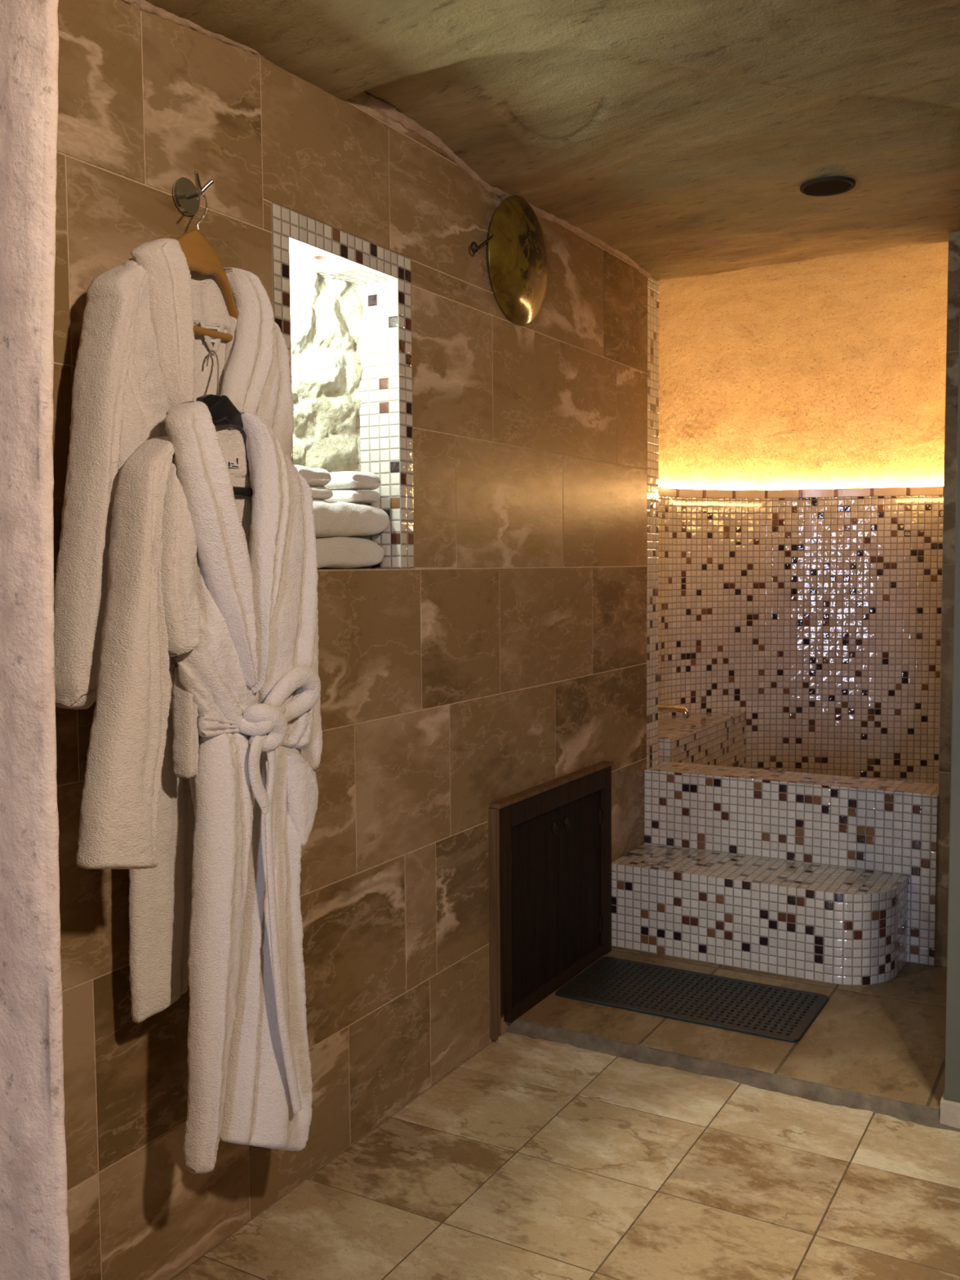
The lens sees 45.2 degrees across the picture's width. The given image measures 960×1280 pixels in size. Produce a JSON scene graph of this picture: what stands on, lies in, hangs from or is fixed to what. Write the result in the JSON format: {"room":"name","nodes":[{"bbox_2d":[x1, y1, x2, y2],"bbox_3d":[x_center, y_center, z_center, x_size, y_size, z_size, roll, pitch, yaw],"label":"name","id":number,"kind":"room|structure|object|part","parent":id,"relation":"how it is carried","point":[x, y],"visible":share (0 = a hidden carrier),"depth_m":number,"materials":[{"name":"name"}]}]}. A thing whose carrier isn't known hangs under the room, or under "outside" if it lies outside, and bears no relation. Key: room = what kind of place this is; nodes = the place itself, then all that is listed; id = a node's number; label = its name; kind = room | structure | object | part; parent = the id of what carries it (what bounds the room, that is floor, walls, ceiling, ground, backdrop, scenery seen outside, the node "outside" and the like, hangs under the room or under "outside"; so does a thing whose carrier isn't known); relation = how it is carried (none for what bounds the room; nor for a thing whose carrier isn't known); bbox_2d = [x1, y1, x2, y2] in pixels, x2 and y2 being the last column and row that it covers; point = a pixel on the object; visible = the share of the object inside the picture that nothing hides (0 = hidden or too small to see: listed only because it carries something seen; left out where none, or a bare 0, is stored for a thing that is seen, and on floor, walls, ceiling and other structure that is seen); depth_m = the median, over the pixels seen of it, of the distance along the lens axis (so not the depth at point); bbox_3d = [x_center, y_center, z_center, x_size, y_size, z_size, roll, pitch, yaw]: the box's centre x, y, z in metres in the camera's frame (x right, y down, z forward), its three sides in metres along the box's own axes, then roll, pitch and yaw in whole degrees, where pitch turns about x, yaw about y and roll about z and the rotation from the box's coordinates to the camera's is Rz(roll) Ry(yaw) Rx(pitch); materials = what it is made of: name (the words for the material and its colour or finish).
{"room":"spa","nodes":[
{"label":"spa","id":0,"kind":"room"},
{"bbox_2d":[0,0,70,1279],"bbox_3d":[-0.648,-0.001,1.381,0.643,2.330,0.162,2,4,30],"label":"wall pier","id":1,"kind":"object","parent":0,"point":[34,1235],"visible":1,"depth_m":1.20,"materials":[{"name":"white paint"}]},
{"bbox_2d":[289,270,363,501],"bbox_3d":[-0.402,-0.475,2.489,0.064,0.646,0.392,3,5,38],"label":"stone wall","id":2,"kind":"structure","parent":0,"point":[326,314],"depth_m":2.54,"materials":[{"name":"white stone"}]},
{"bbox_2d":[53,0,647,1279],"bbox_3d":[-0.844,-0.063,1.440,0.002,2.450,5.660,2,4,30],"label":"wall","id":3,"kind":"structure","parent":0,"point":[510,659],"depth_m":2.57,"materials":[{"name":"stone"}]},
{"bbox_2d":[173,170,213,215],"bbox_3d":[-0.480,-0.762,1.969,0.068,0.062,0.064,2,4,30],"label":"wall hook","id":4,"kind":"object","parent":3,"relation":"attached to","point":[185,193],"visible":0.98,"depth_m":1.97,"materials":[{"name":"silver metal"}]},
{"bbox_3d":[-0.505,-0.762,1.985,0.009,0.062,0.062,2,4,30],"label":"plate","id":5,"kind":"part","parent":4,"relation":"part of","materials":[{"name":"silver metal"}]},
{"bbox_3d":[-0.488,-0.760,1.967,0.011,0.014,0.051,-4,5,-43],"label":"hook arm","id":6,"kind":"part","parent":4,"relation":"part of","materials":[{"name":"silver metal"}]},
{"bbox_2d":[176,193,238,342],"bbox_3d":[-0.466,-0.626,1.865,0.072,0.256,0.222,1,4,15],"label":"hanger","id":7,"kind":"object","parent":4,"relation":"hanging from","point":[201,256],"visible":0.68,"depth_m":1.87,"materials":[{"name":"brown wood"}]},
{"bbox_2d":[53,238,294,1023],"bbox_3d":[-0.466,-0.009,1.894,0.120,1.241,0.555,2,4,28],"label":"bathrobe","id":8,"kind":"object","parent":7,"relation":"hanging from","point":[140,356],"visible":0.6,"depth_m":1.75,"materials":[{"name":"white fabric"}]},
{"bbox_3d":[-0.504,0.009,1.816,0.087,1.197,0.179,2,4,30],"label":"panel","id":9,"kind":"part","parent":8,"relation":"part of","materials":[{"name":"white fabric"}]},
{"bbox_3d":[-0.458,0.019,1.978,0.053,1.174,0.404,2,4,30],"label":"panel","id":10,"kind":"part","parent":8,"relation":"part of","materials":[{"name":"white fabric"}]},
{"bbox_2d":[195,350,253,497],"bbox_3d":[-0.428,-0.352,1.827,0.084,0.243,0.173,1,4,17],"label":"hanger","id":11,"kind":"object","parent":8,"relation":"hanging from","point":[222,410],"visible":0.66,"depth_m":1.81,"materials":[{"name":"black plastic"}]},
{"bbox_2d":[75,400,322,1173],"bbox_3d":[-0.401,0.275,1.821,0.129,1.280,0.551,2,4,29],"label":"bathrobe","id":12,"kind":"object","parent":11,"relation":"hanging from","point":[211,618],"visible":1,"depth_m":1.78,"materials":[{"name":"white fabric"}]},
{"bbox_3d":[-0.409,-0.084,1.790,0.067,0.481,0.178,2,4,30],"label":"panel","id":13,"kind":"part","parent":12,"relation":"part of","materials":[{"name":"white fabric"}]},
{"bbox_3d":[-0.406,0.486,1.825,0.066,0.698,0.153,2,4,30],"label":"skirt panel","id":14,"kind":"part","parent":12,"relation":"part of","materials":[{"name":"white fabric"}]},
{"bbox_2d":[228,457,238,467],"bbox_3d":[-0.400,-0.286,1.854,0.001,0.015,0.036,2,4,30],"label":"print","id":15,"kind":"object","parent":12,"relation":"attached to","point":[237,458],"depth_m":1.86},
{"bbox_3d":[-0.408,0.282,1.905,0.037,1.224,0.409,2,4,30],"label":"panel","id":16,"kind":"part","parent":12,"relation":"part of","materials":[{"name":"white fabric"}]},
{"bbox_3d":[-0.356,0.532,1.944,0.074,0.751,0.223,2,4,30],"label":"skirt panel","id":17,"kind":"part","parent":12,"relation":"part of","materials":[{"name":"white fabric"}]},
{"bbox_3d":[-0.328,-0.071,1.938,0.067,0.527,0.161,2,4,30],"label":"panel","id":18,"kind":"part","parent":12,"relation":"part of","materials":[{"name":"white fabric"}]},
{"bbox_3d":[-0.387,-0.212,2.021,0.055,0.726,0.176,2,4,30],"label":"panel","id":19,"kind":"part","parent":8,"relation":"part of","materials":[{"name":"white fabric"}]},
{"bbox_2d":[271,202,414,568],"bbox_3d":[-0.347,-0.499,2.455,0.174,0.694,0.478,2,4,30],"label":"wall niche","id":20,"kind":"object","parent":3,"relation":"in","point":[381,277],"visible":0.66,"depth_m":2.58,"materials":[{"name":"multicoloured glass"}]},
{"bbox_2d":[315,536,384,568],"bbox_3d":[-0.347,-0.186,2.465,0.127,0.074,0.335,2,4,30],"label":"folded towel","id":21,"kind":"object","parent":20,"relation":"in","point":[333,552],"visible":0.44,"depth_m":2.46,"materials":[{"name":"white fabric"}]},
{"bbox_2d":[312,498,389,537],"bbox_3d":[-0.341,-0.257,2.466,0.133,0.082,0.345,2,4,30],"label":"folded towel","id":22,"kind":"object","parent":21,"relation":"on","point":[331,518],"visible":0.6,"depth_m":2.44,"materials":[{"name":"white fabric"}]},
{"bbox_2d":[310,486,333,500],"bbox_3d":[-0.373,-0.303,2.393,0.092,0.027,0.115,2,4,30],"label":"folded towel","id":23,"kind":"object","parent":22,"relation":"on","point":[317,493],"visible":0.27,"depth_m":2.39,"materials":[{"name":"white fabric"}]},
{"bbox_2d":[293,464,331,487],"bbox_3d":[-0.374,-0.338,2.391,0.087,0.043,0.110,2,4,30],"label":"folded towel","id":24,"kind":"object","parent":23,"relation":"on","point":[315,477],"visible":0.42,"depth_m":2.38,"materials":[{"name":"white fabric"}]},
{"bbox_2d":[324,489,380,503],"bbox_3d":[-0.283,-0.315,2.543,0.088,0.030,0.105,2,4,30],"label":"folded towel","id":25,"kind":"object","parent":22,"relation":"on","point":[353,496],"visible":0.77,"depth_m":2.50,"materials":[{"name":"white fabric"}]},
{"bbox_2d":[324,471,380,489],"bbox_3d":[-0.283,-0.351,2.543,0.090,0.043,0.105,2,4,30],"label":"folded towel","id":26,"kind":"object","parent":25,"relation":"on","point":[344,480],"visible":0.88,"depth_m":2.50,"materials":[{"name":"white fabric"}]},
{"bbox_2d":[121,0,650,279],"bbox_3d":[-0.200,-1.112,2.498,0.023,0.090,3.060,2,4,30],"label":"trim","id":27,"kind":"structure","parent":3,"relation":"attached to","point":[389,112],"depth_m":2.56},
{"bbox_2d":[471,195,549,325],"bbox_3d":[0.093,-0.987,2.971,0.058,0.322,0.425,2,4,30],"label":"wall plate","id":28,"kind":"object","parent":3,"relation":"attached to","point":[517,255],"visible":1,"depth_m":2.95,"materials":[{"name":"gold metal"}]},
{"bbox_2d":[488,760,613,1039],"bbox_3d":[0.220,0.711,3.308,0.034,0.622,0.737,2,4,30],"label":"access door","id":29,"kind":"structure","parent":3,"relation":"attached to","point":[549,842],"depth_m":3.25,"materials":[{"name":"brown wood"}]},
{"bbox_3d":[0.143,0.730,3.194,0.014,0.486,0.301,2,4,30],"label":"door","id":30,"kind":"part","parent":29,"relation":"part of","materials":[{"name":"brown wood"}]},
{"bbox_3d":[0.210,0.531,3.282,0.005,0.022,0.022,2,4,30],"label":"knob plate","id":31,"kind":"part","parent":29,"relation":"part of","materials":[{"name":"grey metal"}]},
{"bbox_3d":[0.226,0.984,3.341,0.024,0.035,0.615,2,4,30],"label":"rail","id":32,"kind":"part","parent":29,"relation":"part of","materials":[{"name":"brown wood"}]},
{"bbox_3d":[0.224,0.443,3.305,0.028,0.063,0.615,2,4,30],"label":"frame rail","id":33,"kind":"part","parent":29,"relation":"part of","materials":[{"name":"brown wood"}]},
{"bbox_3d":[0.249,0.526,3.350,0.005,0.022,0.022,2,4,30],"label":"knob plate","id":34,"kind":"part","parent":29,"relation":"part of","materials":[{"name":"grey metal"}]},
{"bbox_3d":[0.295,0.711,3.459,0.014,0.486,0.301,2,4,30],"label":"door","id":35,"kind":"part","parent":29,"relation":"part of","materials":[{"name":"brown wood"}]},
{"bbox_2d":[145,0,959,279],"bbox_3d":[0.041,-0.947,-0.583,3.600,0.133,8.345,2,4,30],"label":"ceiling","id":36,"kind":"structure","parent":0,"point":[683,137],"depth_m":2.51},
{"bbox_2d":[800,176,855,196],"bbox_3d":[0.914,-1.197,3.035,0.140,0.017,0.140,2,4,30],"label":"recessed light","id":37,"kind":"object","parent":36,"relation":"in","point":[827,185],"visible":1,"depth_m":3.03,"materials":[{"name":"grey metal"}]},
{"bbox_2d":[170,946,959,1279],"bbox_3d":[0.118,1.258,-0.322,3.510,0.032,8.492,2,4,30],"label":"floor","id":38,"kind":"structure","parent":0,"point":[531,1158],"depth_m":2.39,"materials":[{"name":"tile"}]},
{"bbox_2d":[555,956,828,1042],"bbox_3d":[0.595,1.001,3.252,0.690,0.007,0.356,2,4,30],"label":"bath mat","id":39,"kind":"object","parent":38,"relation":"on","point":[744,1006],"visible":1,"depth_m":3.23,"materials":[{"name":"black rubber"}]},
{"bbox_2d":[504,1018,959,1132],"bbox_3d":[1.591,1.081,2.233,3.500,0.032,0.042,2,4,30],"label":"threshold","id":40,"kind":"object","parent":38,"relation":"on","point":[919,1114],"depth_m":2.79,"materials":[{"name":"stone"}]},
{"bbox_2d":[611,844,908,985],"bbox_3d":[0.857,0.847,3.597,0.857,0.267,0.296,2,4,30],"label":"step","id":41,"kind":"structure","parent":38,"relation":"on","point":[815,922],"depth_m":3.47,"materials":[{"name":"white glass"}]},
{"bbox_2d":[644,760,937,965],"bbox_3d":[1.011,0.706,3.782,0.934,0.521,0.193,2,4,30],"label":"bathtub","id":42,"kind":"object","parent":38,"relation":"on","point":[888,826],"visible":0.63,"depth_m":3.65,"materials":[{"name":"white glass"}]},
{"bbox_2d":[939,1091,959,1128],"bbox_3d":[1.145,1.047,2.567,0.208,0.058,0.145,2,4,30],"label":"trim","id":43,"kind":"structure","parent":38,"relation":"on","point":[949,1110],"depth_m":2.54,"materials":[{"name":"beige stone"}]},
{"bbox_2d":[944,318,959,1102],"bbox_3d":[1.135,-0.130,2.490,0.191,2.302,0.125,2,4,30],"label":"door","id":44,"kind":"structure","parent":43,"relation":"on","point":[952,1073],"depth_m":2.52,"materials":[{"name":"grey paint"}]},
{"bbox_2d":[657,495,943,783],"bbox_3d":[1.321,0.173,4.428,1.672,1.496,1.428,2,4,30],"label":"wall","id":45,"kind":"structure","parent":0,"point":[817,620],"depth_m":4.93,"materials":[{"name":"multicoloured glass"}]},
{"bbox_2d":[646,276,658,768],"bbox_3d":[0.515,-0.179,3.981,0.171,2.270,0.105,2,4,30],"label":"trim","id":46,"kind":"structure","parent":45,"relation":"attached to","point":[652,284],"depth_m":3.92,"materials":[{"name":"multicoloured tile"}]},
{"bbox_2d":[657,704,689,719],"bbox_3d":[0.671,0.273,4.544,0.320,0.062,0.056,2,4,30],"label":"tap","id":47,"kind":"object","parent":45,"relation":"attached to","point":[661,708],"visible":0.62,"depth_m":4.48,"materials":[{"name":"gold metal"}]},
{"bbox_2d":[657,711,746,768],"bbox_3d":[0.753,0.618,4.727,0.406,0.577,0.916,2,4,30],"label":"bench","id":48,"kind":"object","parent":45,"relation":"attached to","point":[713,738],"visible":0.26,"depth_m":4.64,"materials":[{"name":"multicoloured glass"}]},
{"bbox_2d":[658,486,943,498],"bbox_3d":[1.320,-0.590,4.387,1.872,0.036,1.608,2,4,30],"label":"trim","id":49,"kind":"structure","parent":45,"relation":"on","point":[922,491],"depth_m":4.89,"materials":[{"name":"tile"}]},
{"bbox_2d":[658,483,943,489],"bbox_3d":[1.359,-0.621,4.454,1.736,0.015,1.311,2,4,30],"label":"light strip","id":50,"kind":"object","parent":49,"relation":"on","point":[931,484],"visible":0.7,"depth_m":4.92,"materials":[{"name":"white plastic"}]},
{"bbox_2d":[656,241,948,489],"bbox_3d":[1.312,-1.046,4.353,1.779,0.900,1.520,2,4,30],"label":"wall","id":51,"kind":"structure","parent":0,"point":[829,370],"depth_m":4.66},
{"bbox_2d":[934,231,959,966],"bbox_3d":[2.482,-0.150,2.782,2.565,2.400,0.002,2,4,30],"label":"wall","id":52,"kind":"structure","parent":0,"point":[953,252],"depth_m":3.41,"materials":[{"name":"stone"}]}
]}

